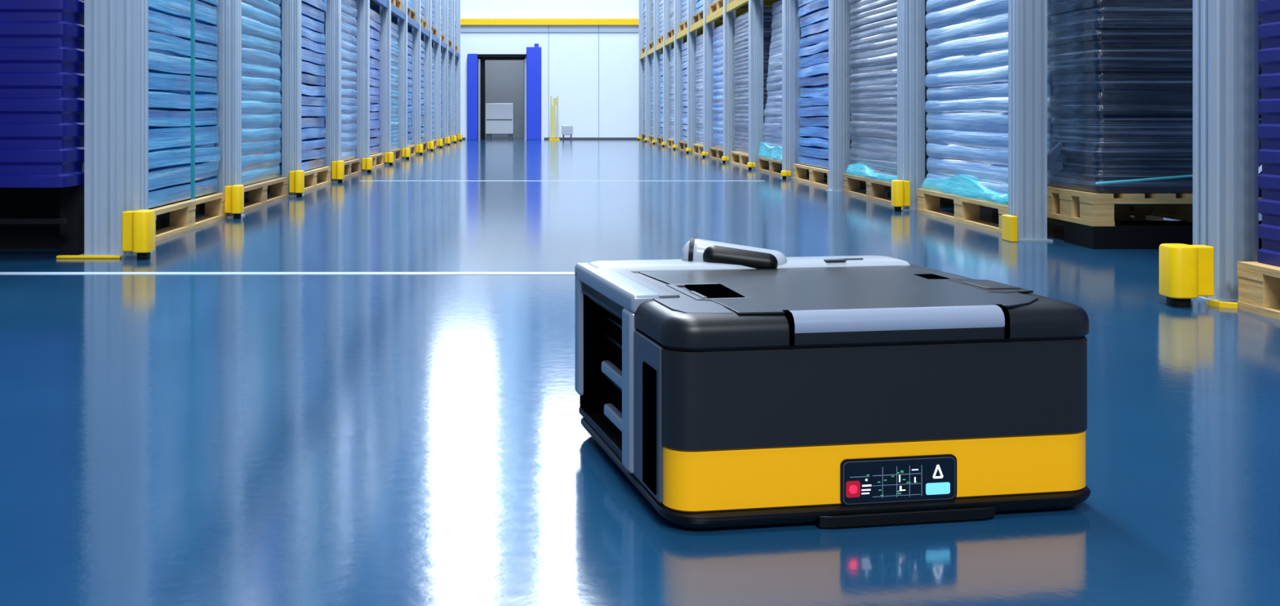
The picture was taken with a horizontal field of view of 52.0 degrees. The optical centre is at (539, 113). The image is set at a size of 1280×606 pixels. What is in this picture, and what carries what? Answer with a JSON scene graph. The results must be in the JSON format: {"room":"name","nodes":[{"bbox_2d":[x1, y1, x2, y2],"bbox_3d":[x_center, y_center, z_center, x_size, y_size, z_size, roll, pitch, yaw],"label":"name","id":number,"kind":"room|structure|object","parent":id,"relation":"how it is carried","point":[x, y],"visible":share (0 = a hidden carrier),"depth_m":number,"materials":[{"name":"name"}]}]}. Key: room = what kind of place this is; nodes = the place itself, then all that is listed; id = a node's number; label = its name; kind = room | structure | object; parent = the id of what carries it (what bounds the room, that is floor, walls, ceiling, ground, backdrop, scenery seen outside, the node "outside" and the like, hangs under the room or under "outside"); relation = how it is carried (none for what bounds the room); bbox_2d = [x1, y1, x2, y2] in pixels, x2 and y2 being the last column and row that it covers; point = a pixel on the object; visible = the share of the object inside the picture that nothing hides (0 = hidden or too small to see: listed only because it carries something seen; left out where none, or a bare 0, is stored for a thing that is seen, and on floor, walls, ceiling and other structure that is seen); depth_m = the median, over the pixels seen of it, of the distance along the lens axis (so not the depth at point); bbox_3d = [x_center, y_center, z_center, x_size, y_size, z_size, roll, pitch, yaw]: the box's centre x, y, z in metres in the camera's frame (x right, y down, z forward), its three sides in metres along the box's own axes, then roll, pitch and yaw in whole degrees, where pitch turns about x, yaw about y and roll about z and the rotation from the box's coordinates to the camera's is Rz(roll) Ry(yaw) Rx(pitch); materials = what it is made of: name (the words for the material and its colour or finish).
{"room":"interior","nodes":[
{"label":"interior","id":0,"kind":"room"},
{"bbox_2d":[484,60,523,137],"bbox_3d":[-0.950,-0.750,31.700,2.500,2.700,2.800,0,0,0],"label":"wall","id":1,"kind":"structure","parent":0,"point":[504,79],"depth_m":33.00,"materials":[{"name":"grey"}]},
{"bbox_2d":[448,0,653,139],"bbox_3d":[0.000,-1.100,30.150,16.000,3.400,0.300,0,0,0],"label":"wall","id":2,"kind":"structure","parent":0,"point":[569,60],"depth_m":30.00,"materials":[{"name":"white paint"}]},
{"bbox_2d":[477,57,524,139],"bbox_3d":[-0.875,-0.350,30.140,1.090,1.900,0.320,0,0,0],"label":"door frame","id":3,"kind":"structure","parent":2,"relation":"in","point":[482,60],"depth_m":29.98,"materials":[{"name":"black metal"}]},
{"bbox_2d":[477,53,526,56],"bbox_3d":[-0.975,-1.335,29.950,1.350,0.050,0.100,0,0,0],"label":"header","id":4,"kind":"object","parent":2,"relation":"attached to","point":[478,55],"depth_m":29.90,"materials":[{"name":"black metal"}]},
{"bbox_2d":[467,43,541,139],"bbox_3d":[-0.805,-0.500,29.900,1.690,2.200,0.200,0,0,0],"label":"door","id":5,"kind":"structure","parent":2,"relation":"in","point":[533,53],"depth_m":29.80,"materials":[{"name":"blue metal"}]},
{"bbox_2d":[460,18,638,25],"bbox_3d":[0.000,-2.100,29.940,16.000,0.140,0.120,0,0,0],"label":"trim","id":6,"kind":"structure","parent":2,"relation":"attached to","point":[463,21],"depth_m":29.88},
{"bbox_2d":[460,25,638,137],"bbox_3d":[0.000,-0.740,29.995,16.000,2.580,0.010,0,0,0],"label":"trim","id":7,"kind":"structure","parent":2,"relation":"attached to","point":[598,32],"depth_m":29.99,"materials":[{"name":"white paint"}]},
{"bbox_2d":[462,137,637,139],"bbox_3d":[0.000,0.575,29.990,16.000,0.050,0.020,0,0,0],"label":"baseboard","id":8,"kind":"structure","parent":2,"relation":"attached to","point":[463,138],"depth_m":29.98,"materials":[{"name":"grey plastic"}]},
{"bbox_2d":[0,137,1279,605],"bbox_3d":[0.000,0.699,13.350,16.600,0.202,41.300,0,0,0],"label":"floor","id":9,"kind":"structure","parent":0,"point":[166,439],"depth_m":2.57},
{"bbox_2d":[0,0,84,254],"bbox_3d":[-2.515,-0.275,5.600,1.170,1.750,0.600,0,0,0],"label":"plastic crates","id":10,"kind":"object","parent":9,"relation":"on","point":[42,42],"visible":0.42,"depth_m":5.31,"materials":[{"name":"blue"}]},
{"bbox_2d":[56,254,121,258],"bbox_3d":[-1.867,0.594,5.415,0.265,0.012,0.030,0,0,0],"label":"strip","id":11,"kind":"object","parent":9,"relation":"on","point":[60,256],"visible":1,"depth_m":5.40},
{"bbox_2d":[122,209,155,259],"bbox_3d":[-1.663,0.500,5.397,0.125,0.200,0.115,0,0,0],"label":"protector","id":12,"kind":"object","parent":9,"relation":"on","point":[138,226],"visible":1,"depth_m":5.36,"materials":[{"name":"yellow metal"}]},
{"bbox_2d":[148,192,227,241],"bbox_3d":[-2.350,0.528,6.770,1.100,0.144,1.550,0,0,0],"label":"wooden pallet","id":13,"kind":"object","parent":9,"relation":"on","point":[182,213],"visible":0.2,"depth_m":6.72,"materials":[{"name":"brown wood"}]},
{"bbox_2d":[148,0,220,208],"bbox_3d":[-2.360,-0.346,6.770,1.066,1.598,1.524,0,0,0],"label":"goods","id":14,"kind":"object","parent":13,"relation":"on","point":[169,20],"visible":0.43,"depth_m":6.71},
{"bbox_2d":[191,0,195,199],"bbox_3d":[-2.308,-0.360,6.715,1.065,1.600,0.030,0,0,0],"label":"strap","id":15,"kind":"object","parent":14,"relation":"attached to","point":[193,2],"visible":1,"depth_m":6.70,"materials":[{"name":"teal plastic"}]},
{"bbox_2d":[224,184,244,218],"bbox_3d":[-1.752,0.505,7.481,0.105,0.190,0.093,0,0,0],"label":"protector","id":16,"kind":"object","parent":9,"relation":"on","point":[234,194],"visible":1,"depth_m":7.45,"materials":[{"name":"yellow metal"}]},
{"bbox_2d":[215,177,288,212],"bbox_3d":[-2.350,0.528,8.575,1.100,0.144,1.550,0,0,0],"label":"wooden pallet","id":17,"kind":"object","parent":9,"relation":"on","point":[257,192],"visible":0.21,"depth_m":8.59,"materials":[{"name":"brown wood"}]},
{"bbox_2d":[212,0,281,186],"bbox_3d":[-2.360,-0.346,8.573,1.056,1.598,1.515,0,0,0],"label":"goods","id":18,"kind":"object","parent":17,"relation":"on","point":[261,33],"visible":0.27,"depth_m":8.62},
{"bbox_2d":[80,0,460,257],"bbox_3d":[-2.382,-1.275,16.100,1.435,3.750,25.640,0,0,0],"label":"rack","id":19,"kind":"object","parent":9,"relation":"on","point":[115,164],"visible":0.49,"depth_m":7.58,"materials":[{"name":"metal"}]},
{"bbox_2d":[355,0,401,10],"bbox_3d":[-2.350,-1.394,16.295,1.100,0.144,1.550,0,0,0],"label":"wooden pallet","id":20,"kind":"object","parent":19,"relation":"on","point":[397,3],"visible":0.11,"depth_m":16.93,"materials":[{"name":"brown wood"}]},
{"bbox_2d":[391,5,415,20],"bbox_3d":[-2.350,-1.394,18.225,1.100,0.144,1.550,0,0,0],"label":"wooden pallet","id":21,"kind":"object","parent":19,"relation":"on","point":[411,13],"visible":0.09,"depth_m":18.64,"materials":[{"name":"brown wood"}]},
{"bbox_2d":[391,15,426,29],"bbox_3d":[-2.350,-1.394,20.155,1.100,0.144,1.550,0,0,0],"label":"wooden pallet","id":22,"kind":"object","parent":19,"relation":"on","point":[424,23],"visible":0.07,"depth_m":20.72,"materials":[{"name":"brown wood"}]},
{"bbox_2d":[421,0,425,19],"bbox_3d":[-2.360,-2.268,20.155,1.066,1.598,1.524,0,0,0],"label":"goods","id":23,"kind":"object","parent":22,"relation":"on","point":[423,6],"visible":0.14,"depth_m":20.58},
{"bbox_2d":[407,24,436,36],"bbox_3d":[-2.350,-1.394,22.085,1.100,0.144,1.550,0,0,0],"label":"wooden pallet","id":24,"kind":"object","parent":19,"relation":"on","point":[433,29],"visible":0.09,"depth_m":22.59,"materials":[{"name":"brown wood"}]},
{"bbox_2d":[431,0,434,26],"bbox_3d":[-2.360,-2.268,22.083,1.056,1.598,1.515,0,0,0],"label":"goods","id":25,"kind":"object","parent":24,"relation":"on","point":[433,1],"visible":0.1,"depth_m":22.55},
{"bbox_2d":[409,32,444,42],"bbox_3d":[-2.350,-1.394,24.015,1.100,0.144,1.550,0,0,0],"label":"wooden pallet","id":26,"kind":"object","parent":19,"relation":"on","point":[442,37],"visible":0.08,"depth_m":24.65,"materials":[{"name":"brown wood"}]},
{"bbox_2d":[440,0,443,34],"bbox_3d":[-2.360,-2.268,24.015,1.066,1.598,1.524,0,0,0],"label":"goods","id":27,"kind":"object","parent":26,"relation":"on","point":[442,22],"visible":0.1,"depth_m":24.50},
{"bbox_2d":[288,169,304,196],"bbox_3d":[-1.752,0.505,9.412,0.105,0.190,0.093,0,0,0],"label":"protector","id":28,"kind":"object","parent":9,"relation":"on","point":[296,178],"visible":1,"depth_m":9.38,"materials":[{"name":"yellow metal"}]},
{"bbox_2d":[279,166,331,191],"bbox_3d":[-2.350,0.528,10.505,1.100,0.144,1.550,0,0,0],"label":"wooden pallet","id":29,"kind":"object","parent":9,"relation":"on","point":[317,177],"visible":0.2,"depth_m":10.65,"materials":[{"name":"brown wood"}]},
{"bbox_2d":[278,0,328,173],"bbox_3d":[-2.360,-0.346,10.506,1.091,1.598,1.545,0,0,0],"label":"goods","id":30,"kind":"object","parent":29,"relation":"on","point":[313,151],"visible":0.27,"depth_m":10.60},
{"bbox_2d":[331,160,344,182],"bbox_3d":[-1.752,0.505,11.341,0.105,0.190,0.093,0,0,0],"label":"protector","id":31,"kind":"object","parent":9,"relation":"on","point":[337,166],"visible":1,"depth_m":11.31,"materials":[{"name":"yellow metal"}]},
{"bbox_2d":[323,158,361,178],"bbox_3d":[-2.350,0.528,12.435,1.100,0.144,1.550,0,0,0],"label":"wooden pallet","id":32,"kind":"object","parent":9,"relation":"on","point":[353,166],"visible":0.14,"depth_m":12.76,"materials":[{"name":"brown wood"}]},
{"bbox_2d":[317,0,357,164],"bbox_3d":[-2.360,-0.346,12.433,1.056,1.598,1.515,0,0,0],"label":"goods","id":33,"kind":"object","parent":32,"relation":"on","point":[348,7],"visible":0.23,"depth_m":12.59},
{"bbox_2d":[361,157,372,172],"bbox_3d":[-1.752,0.525,13.271,0.105,0.150,0.093,0,0,0],"label":"protector","id":34,"kind":"object","parent":9,"relation":"on","point":[366,163],"visible":1,"depth_m":13.24,"materials":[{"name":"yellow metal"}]},
{"bbox_2d":[355,152,384,168],"bbox_3d":[-2.350,0.528,14.365,1.100,0.144,1.550,0,0,0],"label":"wooden pallet","id":35,"kind":"object","parent":9,"relation":"on","point":[378,158],"visible":0.13,"depth_m":14.80,"materials":[{"name":"brown wood"}]},
{"bbox_2d":[355,8,381,156],"bbox_3d":[-2.360,-0.346,14.365,1.066,1.598,1.524,0,0,0],"label":"goods","id":36,"kind":"object","parent":35,"relation":"on","point":[375,18],"visible":0.22,"depth_m":14.60},
{"bbox_2d":[384,151,393,164],"bbox_3d":[-1.752,0.525,15.201,0.105,0.150,0.093,0,0,0],"label":"protector","id":37,"kind":"object","parent":9,"relation":"on","point":[388,157],"visible":1,"depth_m":15.17,"materials":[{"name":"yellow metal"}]},
{"bbox_2d":[391,148,401,162],"bbox_3d":[-2.350,0.528,16.295,1.100,0.144,1.550,0,0,0],"label":"wooden pallet","id":38,"kind":"object","parent":9,"relation":"on","point":[397,152],"visible":0.11,"depth_m":16.77,"materials":[{"name":"brown wood"}]},
{"bbox_2d":[377,21,399,150],"bbox_3d":[-2.360,-0.346,16.296,1.063,1.599,1.521,0,0,0],"label":"goods","id":39,"kind":"object","parent":38,"relation":"on","point":[394,28],"visible":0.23,"depth_m":16.57},
{"bbox_2d":[401,147,409,159],"bbox_3d":[-1.752,0.525,17.131,0.105,0.150,0.093,0,0,0],"label":"protector","id":40,"kind":"object","parent":9,"relation":"on","point":[405,151],"visible":1,"depth_m":17.10,"materials":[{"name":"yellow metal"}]},
{"bbox_2d":[407,144,415,156],"bbox_3d":[-2.350,0.528,18.225,1.100,0.144,1.550,0,0,0],"label":"wooden pallet","id":41,"kind":"object","parent":9,"relation":"on","point":[412,147],"visible":0.12,"depth_m":18.86,"materials":[{"name":"brown wood"}]},
{"bbox_2d":[407,31,413,145],"bbox_3d":[-2.360,-0.346,18.225,1.066,1.598,1.524,0,0,0],"label":"goods","id":42,"kind":"object","parent":41,"relation":"on","point":[410,37],"visible":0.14,"depth_m":18.54},
{"bbox_2d":[416,144,423,154],"bbox_3d":[-1.752,0.525,19.061,0.105,0.150,0.093,0,0,0],"label":"protector","id":43,"kind":"object","parent":9,"relation":"on","point":[420,148],"visible":1,"depth_m":19.02,"materials":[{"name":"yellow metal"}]},
{"bbox_2d":[421,142,426,152],"bbox_3d":[-2.350,0.528,20.155,1.100,0.144,1.550,0,0,0],"label":"wooden pallet","id":44,"kind":"object","parent":9,"relation":"on","point":[424,144],"visible":0.06,"depth_m":20.79,"materials":[{"name":"brown wood"}]},
{"bbox_2d":[409,40,425,142],"bbox_3d":[-2.360,-0.346,20.156,1.091,1.598,1.545,0,0,0],"label":"goods","id":45,"kind":"object","parent":44,"relation":"on","point":[423,43],"visible":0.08,"depth_m":20.58},
{"bbox_2d":[426,141,434,151],"bbox_3d":[-1.752,0.525,20.991,0.105,0.150,0.093,0,0,0],"label":"protector","id":46,"kind":"object","parent":9,"relation":"on","point":[430,144],"visible":1,"depth_m":20.96,"materials":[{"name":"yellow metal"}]},
{"bbox_2d":[431,139,436,148],"bbox_3d":[-2.350,0.528,22.085,1.100,0.144,1.550,0,0,0],"label":"wooden pallet","id":47,"kind":"object","parent":9,"relation":"on","point":[433,140],"visible":0.03,"depth_m":22.72,"materials":[{"name":"brown wood"}]},
{"bbox_2d":[421,47,434,139],"bbox_3d":[-2.360,-0.346,22.083,1.056,1.598,1.515,0,0,0],"label":"goods","id":48,"kind":"object","parent":47,"relation":"on","point":[433,49],"visible":0.11,"depth_m":22.55},
{"bbox_2d":[440,137,444,146],"bbox_3d":[-2.350,0.528,24.015,1.100,0.144,1.550,0,0,0],"label":"wooden pallet","id":49,"kind":"object","parent":9,"relation":"on","point":[442,138],"visible":0.06,"depth_m":24.65,"materials":[{"name":"brown wood"}]},
{"bbox_2d":[440,52,443,137],"bbox_3d":[-2.360,-0.346,24.016,1.063,1.599,1.521,0,0,0],"label":"goods","id":50,"kind":"object","parent":49,"relation":"on","point":[442,70],"visible":0.1,"depth_m":24.53},
{"bbox_2d":[484,102,514,138],"bbox_3d":[-0.940,0.180,30.795,0.660,0.840,0.610,0,0,0],"label":"storage cabinet","id":51,"kind":"object","parent":9,"relation":"on","point":[499,117],"visible":0.99,"depth_m":30.50,"materials":[{"name":"grey plastic"}]},
{"bbox_2d":[548,95,559,140],"bbox_3d":[0.330,0.100,29.300,0.240,1.000,0.240,0,0,0],"label":"barrier","id":52,"kind":"object","parent":9,"relation":"on","point":[555,100],"visible":1,"depth_m":29.27,"materials":[{"name":"yellow"}]},
{"bbox_2d":[561,124,573,140],"bbox_3d":[0.620,0.430,29.300,0.240,0.340,0.200,0,0,0],"label":"utility box","id":53,"kind":"object","parent":9,"relation":"on","point":[566,129],"visible":1,"depth_m":29.20,"materials":[{"name":"grey plastic"}]},
{"bbox_2d":[641,133,645,141],"bbox_3d":[2.850,0.528,28.635,1.100,0.144,1.550,0,0,0],"label":"wooden pallet","id":54,"kind":"object","parent":9,"relation":"on","point":[643,135],"visible":0.09,"depth_m":29.27,"materials":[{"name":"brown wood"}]},
{"bbox_2d":[643,62,645,133],"bbox_3d":[2.860,-0.346,28.636,1.063,1.599,1.521,0,0,0],"label":"goods","id":55,"kind":"object","parent":54,"relation":"on","point":[644,66],"visible":0.16,"depth_m":29.08},
{"bbox_2d":[648,135,653,142],"bbox_3d":[2.850,0.528,26.685,1.100,0.144,1.550,0,0,0],"label":"wooden pallet","id":56,"kind":"object","parent":9,"relation":"on","point":[651,137],"visible":0.11,"depth_m":27.32,"materials":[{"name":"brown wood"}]},
{"bbox_2d":[650,57,653,135],"bbox_3d":[2.860,-0.346,26.683,1.056,1.598,1.515,0,0,0],"label":"goods","id":57,"kind":"object","parent":56,"relation":"on","point":[652,60],"visible":0.16,"depth_m":27.06},
{"bbox_2d":[657,137,662,145],"bbox_3d":[2.850,0.528,24.735,1.100,0.144,1.550,0,0,0],"label":"wooden pallet","id":58,"kind":"object","parent":9,"relation":"on","point":[660,140],"visible":0.11,"depth_m":25.29,"materials":[{"name":"brown wood"}]},
{"bbox_2d":[658,53,662,137],"bbox_3d":[2.860,-0.346,24.735,1.066,1.598,1.524,0,0,0],"label":"goods","id":59,"kind":"object","parent":58,"relation":"on","point":[660,122],"visible":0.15,"depth_m":25.12},
{"bbox_2d":[666,138,674,148],"bbox_3d":[2.850,0.528,22.785,1.100,0.144,1.550,0,0,0],"label":"wooden pallet","id":60,"kind":"object","parent":9,"relation":"on","point":[670,142],"visible":0.07,"depth_m":23.22,"materials":[{"name":"brown wood"}]},
{"bbox_2d":[669,48,684,139],"bbox_3d":[2.860,-0.346,22.786,1.063,1.599,1.521,0,0,0],"label":"goods","id":61,"kind":"object","parent":60,"relation":"on","point":[672,51],"visible":0.2,"depth_m":23.08},
{"bbox_2d":[678,141,687,151],"bbox_3d":[2.850,0.528,20.835,1.100,0.144,1.550,0,0,0],"label":"wooden pallet","id":62,"kind":"object","parent":9,"relation":"on","point":[682,145],"visible":0.11,"depth_m":21.15,"materials":[{"name":"brown wood"}]},
{"bbox_2d":[680,41,687,141],"bbox_3d":[2.860,-0.346,20.835,1.066,1.598,1.524,0,0,0],"label":"goods","id":63,"kind":"object","parent":62,"relation":"on","point":[683,46],"visible":0.19,"depth_m":21.13},
{"bbox_2d":[692,143,702,155],"bbox_3d":[2.850,0.528,18.885,1.100,0.144,1.550,0,0,0],"label":"wooden pallet","id":64,"kind":"object","parent":9,"relation":"on","point":[697,148],"visible":0.1,"depth_m":19.12,"materials":[{"name":"brown wood"}]},
{"bbox_2d":[694,34,702,145],"bbox_3d":[2.860,-0.346,18.886,1.063,1.599,1.521,0,0,0],"label":"goods","id":65,"kind":"object","parent":64,"relation":"on","point":[699,39],"visible":0.2,"depth_m":19.14},
{"bbox_2d":[709,146,723,160],"bbox_3d":[2.850,0.528,16.935,1.100,0.144,1.550,0,0,0],"label":"wooden pallet","id":66,"kind":"object","parent":9,"relation":"on","point":[717,153],"visible":0.2,"depth_m":17.15,"materials":[{"name":"brown wood"}]},
{"bbox_2d":[711,24,723,148],"bbox_3d":[2.860,-0.346,16.933,1.056,1.598,1.515,0,0,0],"label":"goods","id":67,"kind":"object","parent":66,"relation":"on","point":[717,33],"visible":0.23,"depth_m":17.15},
{"bbox_2d":[730,151,782,168],"bbox_3d":[2.850,0.528,14.985,1.100,0.144,1.550,0,0,0],"label":"wooden pallet","id":68,"kind":"object","parent":9,"relation":"on","point":[738,158],"visible":0.16,"depth_m":15.05,"materials":[{"name":"brown wood"}]},
{"bbox_2d":[733,8,772,154],"bbox_3d":[2.860,-0.346,14.986,1.063,1.599,1.521,0,0,0],"label":"goods","id":69,"kind":"object","parent":68,"relation":"on","point":[740,82],"visible":0.22,"depth_m":14.98},
{"bbox_2d":[781,170,791,179],"bbox_3d":[2.255,0.560,11.939,0.090,0.080,0.078,0,0,0],"label":"protector","id":70,"kind":"object","parent":9,"relation":"on","point":[784,173],"visible":1,"depth_m":11.91,"materials":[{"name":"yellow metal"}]},
{"bbox_2d":[756,156,826,176],"bbox_3d":[2.850,0.528,13.035,1.100,0.144,1.550,0,0,0],"label":"wooden pallet","id":71,"kind":"object","parent":9,"relation":"on","point":[770,166],"visible":0.16,"depth_m":13.07,"materials":[{"name":"brown wood"}]},
{"bbox_2d":[762,0,804,146],"bbox_3d":[2.861,-0.346,13.039,1.043,1.598,1.494,0,0,0],"label":"goods","id":72,"kind":"object","parent":71,"relation":"on","point":[772,126],"visible":0.14,"depth_m":13.26},
{"bbox_2d":[758,142,800,161],"bbox_3d":[2.853,0.378,13.050,1.112,0.155,1.548,0,0,0],"label":"skirt","id":73,"kind":"object","parent":72,"relation":"attached to","point":[775,153],"visible":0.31,"depth_m":13.11,"materials":[{"name":"teal plastic"}]},
{"bbox_2d":[574,237,1090,528],"bbox_3d":[0.458,0.418,2.219,0.686,0.364,0.654,0,0,-10],"label":"robot","id":74,"kind":"object","parent":9,"relation":"on","point":[732,385],"visible":1,"depth_m":1.92,"materials":[{"name":"black plastic"}]},
{"bbox_2d":[792,164,891,188],"bbox_3d":[2.850,0.528,11.085,1.100,0.144,1.550,0,0,0],"label":"wooden pallet","id":75,"kind":"object","parent":9,"relation":"on","point":[815,173],"visible":0.2,"depth_m":11.08,"materials":[{"name":"brown wood"}]},
{"bbox_2d":[795,0,851,168],"bbox_3d":[2.860,-0.346,11.086,1.091,1.598,1.545,0,0,0],"label":"goods","id":76,"kind":"object","parent":75,"relation":"on","point":[813,140],"visible":0.27,"depth_m":11.16},
{"bbox_2d":[891,179,910,211],"bbox_3d":[2.225,0.505,8.031,0.110,0.190,0.093,0,0,0],"label":"protector","id":77,"kind":"object","parent":9,"relation":"on","point":[900,189],"visible":1,"depth_m":8.00,"materials":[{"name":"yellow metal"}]},
{"bbox_2d":[842,173,989,207],"bbox_3d":[2.850,0.528,9.135,1.100,0.144,1.550,0,0,0],"label":"wooden pallet","id":78,"kind":"object","parent":9,"relation":"on","point":[875,188],"visible":0.17,"depth_m":9.13,"materials":[{"name":"brown wood"}]},
{"bbox_2d":[848,0,928,178],"bbox_3d":[2.860,-0.346,9.136,1.063,1.599,1.521,0,0,0],"label":"goods","id":79,"kind":"object","parent":78,"relation":"on","point":[873,63],"visible":0.3,"depth_m":9.12},
{"bbox_2d":[845,163,897,182],"bbox_3d":[2.855,0.405,9.130,1.109,0.101,1.508,0,0,0],"label":"skirt","id":80,"kind":"object","parent":79,"relation":"attached to","point":[861,170],"visible":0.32,"depth_m":9.27,"materials":[{"name":"teal plastic"}]},
{"bbox_2d":[638,0,1262,302],"bbox_3d":[2.862,-1.275,15.885,1.475,3.750,27.610,0,0,0],"label":"rack","id":81,"kind":"object","parent":9,"relation":"on","point":[1226,193],"depth_m":6.18,"materials":[{"name":"metal"}]},
{"bbox_2d":[641,45,645,53],"bbox_3d":[2.850,-1.394,28.635,1.100,0.144,1.550,0,0,0],"label":"wooden pallet","id":82,"kind":"object","parent":81,"relation":"on","point":[643,49],"visible":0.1,"depth_m":29.07,"materials":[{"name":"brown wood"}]},
{"bbox_2d":[642,0,645,47],"bbox_3d":[2.860,-2.268,28.636,1.091,1.598,1.545,0,0,0],"label":"goods","id":83,"kind":"object","parent":82,"relation":"on","point":[644,3],"visible":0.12,"depth_m":29.04},
{"bbox_2d":[650,0,653,42],"bbox_3d":[2.860,-2.268,26.686,1.063,1.599,1.521,0,0,0],"label":"goods","id":84,"kind":"object","parent":81,"relation":"in","point":[652,1],"visible":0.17,"depth_m":27.05},
{"bbox_2d":[669,0,674,30],"bbox_3d":[2.860,-2.268,22.786,1.063,1.599,1.521,0,0,0],"label":"goods","id":85,"kind":"object","parent":81,"relation":"in","point":[671,2],"visible":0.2,"depth_m":23.11},
{"bbox_2d":[657,35,687,44],"bbox_3d":[2.850,-1.394,24.735,1.100,0.144,1.550,0,0,0],"label":"wooden pallet","id":86,"kind":"object","parent":81,"relation":"on","point":[660,40],"visible":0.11,"depth_m":25.25,"materials":[{"name":"brown wood"}]},
{"bbox_2d":[659,0,662,36],"bbox_3d":[2.860,-2.268,24.733,1.056,1.598,1.515,0,0,0],"label":"goods","id":87,"kind":"object","parent":86,"relation":"on","point":[660,1],"visible":0.18,"depth_m":25.15},
{"bbox_2d":[666,27,702,39],"bbox_3d":[2.850,-1.394,22.785,1.100,0.144,1.550,0,0,0],"label":"wooden pallet","id":88,"kind":"object","parent":81,"relation":"on","point":[670,33],"visible":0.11,"depth_m":23.03,"materials":[{"name":"brown wood"}]},
{"bbox_2d":[678,18,723,32],"bbox_3d":[2.850,-1.394,20.835,1.100,0.144,1.550,0,0,0],"label":"wooden pallet","id":89,"kind":"object","parent":81,"relation":"on","point":[683,25],"visible":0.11,"depth_m":20.93,"materials":[{"name":"brown wood"}]},
{"bbox_2d":[681,0,687,22],"bbox_3d":[2.860,-2.268,20.833,1.056,1.598,1.515,0,0,0],"label":"goods","id":90,"kind":"object","parent":89,"relation":"on","point":[684,2],"visible":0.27,"depth_m":21.12},
{"bbox_2d":[692,9,723,24],"bbox_3d":[2.850,-1.394,18.885,1.100,0.144,1.550,0,0,0],"label":"wooden pallet","id":91,"kind":"object","parent":81,"relation":"on","point":[698,16],"visible":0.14,"depth_m":19.22,"materials":[{"name":"brown wood"}]},
{"bbox_2d":[695,0,746,13],"bbox_3d":[2.860,-2.268,18.885,1.066,1.598,1.524,0,0,0],"label":"goods","id":92,"kind":"object","parent":91,"relation":"on","point":[699,5],"visible":0.15,"depth_m":19.22},
{"bbox_2d":[709,0,772,14],"bbox_3d":[2.850,-1.394,16.935,1.100,0.144,1.550,0,0,0],"label":"wooden pallet","id":93,"kind":"object","parent":81,"relation":"on","point":[718,4],"visible":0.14,"depth_m":17.31,"materials":[{"name":"brown wood"}]},
{"bbox_2d":[1047,186,1262,226],"bbox_3d":[3.050,0.428,6.090,1.200,0.144,0.600,0,0,0],"label":"wooden pallet","id":94,"kind":"object","parent":81,"relation":"on","point":[1079,206],"visible":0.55,"depth_m":5.87,"materials":[{"name":"brown wood"}]},
{"bbox_2d":[1048,0,1262,192],"bbox_3d":[3.051,-0.396,6.090,1.165,1.499,0.586,0,0,0],"label":"goods","id":95,"kind":"object","parent":94,"relation":"on","point":[1121,102],"visible":0.69,"depth_m":5.82},
{"bbox_2d":[1095,174,1192,184],"bbox_3d":[3.035,0.265,5.790,1.142,0.102,0.012,0,0,0],"label":"film tail","id":96,"kind":"object","parent":95,"relation":"attached to","point":[1184,175],"visible":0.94,"depth_m":5.79,"materials":[{"name":"teal plastic"}]},
{"bbox_2d":[916,188,1166,234],"bbox_3d":[2.850,0.528,7.185,1.100,0.144,1.550,0,0,0],"label":"wooden pallet","id":97,"kind":"object","parent":9,"relation":"on","point":[966,211],"visible":0.27,"depth_m":7.12,"materials":[{"name":"brown wood"}]},
{"bbox_2d":[924,0,1053,194],"bbox_3d":[2.860,-0.346,7.183,1.056,1.598,1.515,0,0,0],"label":"goods","id":98,"kind":"object","parent":97,"relation":"on","point":[966,82],"visible":0.39,"depth_m":7.11},
{"bbox_2d":[921,175,1153,205],"bbox_3d":[2.854,0.397,7.195,1.102,0.116,1.538,0,0,0],"label":"skirt","id":99,"kind":"object","parent":98,"relation":"attached to","point":[957,185],"visible":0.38,"depth_m":7.09,"materials":[{"name":"teal plastic"}]},
{"bbox_2d":[1159,243,1213,306],"bbox_3d":[2.027,0.505,4.077,0.155,0.190,0.115,0,0,0],"label":"protector","id":100,"kind":"object","parent":9,"relation":"on","point":[1186,272],"visible":1,"depth_m":4.05,"materials":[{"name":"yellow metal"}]},
{"bbox_2d":[1206,298,1237,308],"bbox_3d":[2.193,0.593,4.048,0.222,0.014,0.078,0,0,23],"label":"strip","id":101,"kind":"object","parent":9,"relation":"on","point":[1210,302],"visible":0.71,"depth_m":4.05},
{"bbox_2d":[1237,261,1279,319],"bbox_3d":[2.700,0.528,3.250,1.100,0.144,1.550,0,0,0],"label":"wooden pallet","id":102,"kind":"object","parent":9,"relation":"on","point":[1259,282],"visible":0.93,"depth_m":3.91,"materials":[{"name":"brown wood"}]},
{"bbox_2d":[1257,0,1279,266],"bbox_3d":[2.700,-0.344,3.260,1.000,1.595,1.520,0,0,0],"label":"plastic crates","id":103,"kind":"object","parent":102,"relation":"on","point":[1268,31],"visible":1,"depth_m":3.95,"materials":[{"name":"blue plastic"}]},
{"bbox_3d":[-2.350,0.528,25.945,1.100,0.144,1.550,0,0,0],"label":"wooden pallet","id":104,"kind":"object","parent":9,"relation":"on","visible":0},
{"bbox_2d":[448,57,449,135],"bbox_3d":[-2.360,-0.346,25.945,1.066,1.598,1.524,0,0,0],"label":"goods","id":105,"kind":"object","parent":104,"relation":"on","point":[448,57],"visible":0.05,"depth_m":26.47},
{"bbox_3d":[-2.350,0.528,27.875,1.100,0.144,1.550,0,0,0],"label":"wooden pallet","id":106,"kind":"object","parent":9,"relation":"on","visible":0},
{"bbox_2d":[448,61,455,133],"bbox_3d":[-2.360,-0.346,27.873,1.056,1.598,1.515,0,0,0],"label":"goods","id":107,"kind":"object","parent":106,"relation":"on","point":[455,61],"visible":0.07,"depth_m":28.46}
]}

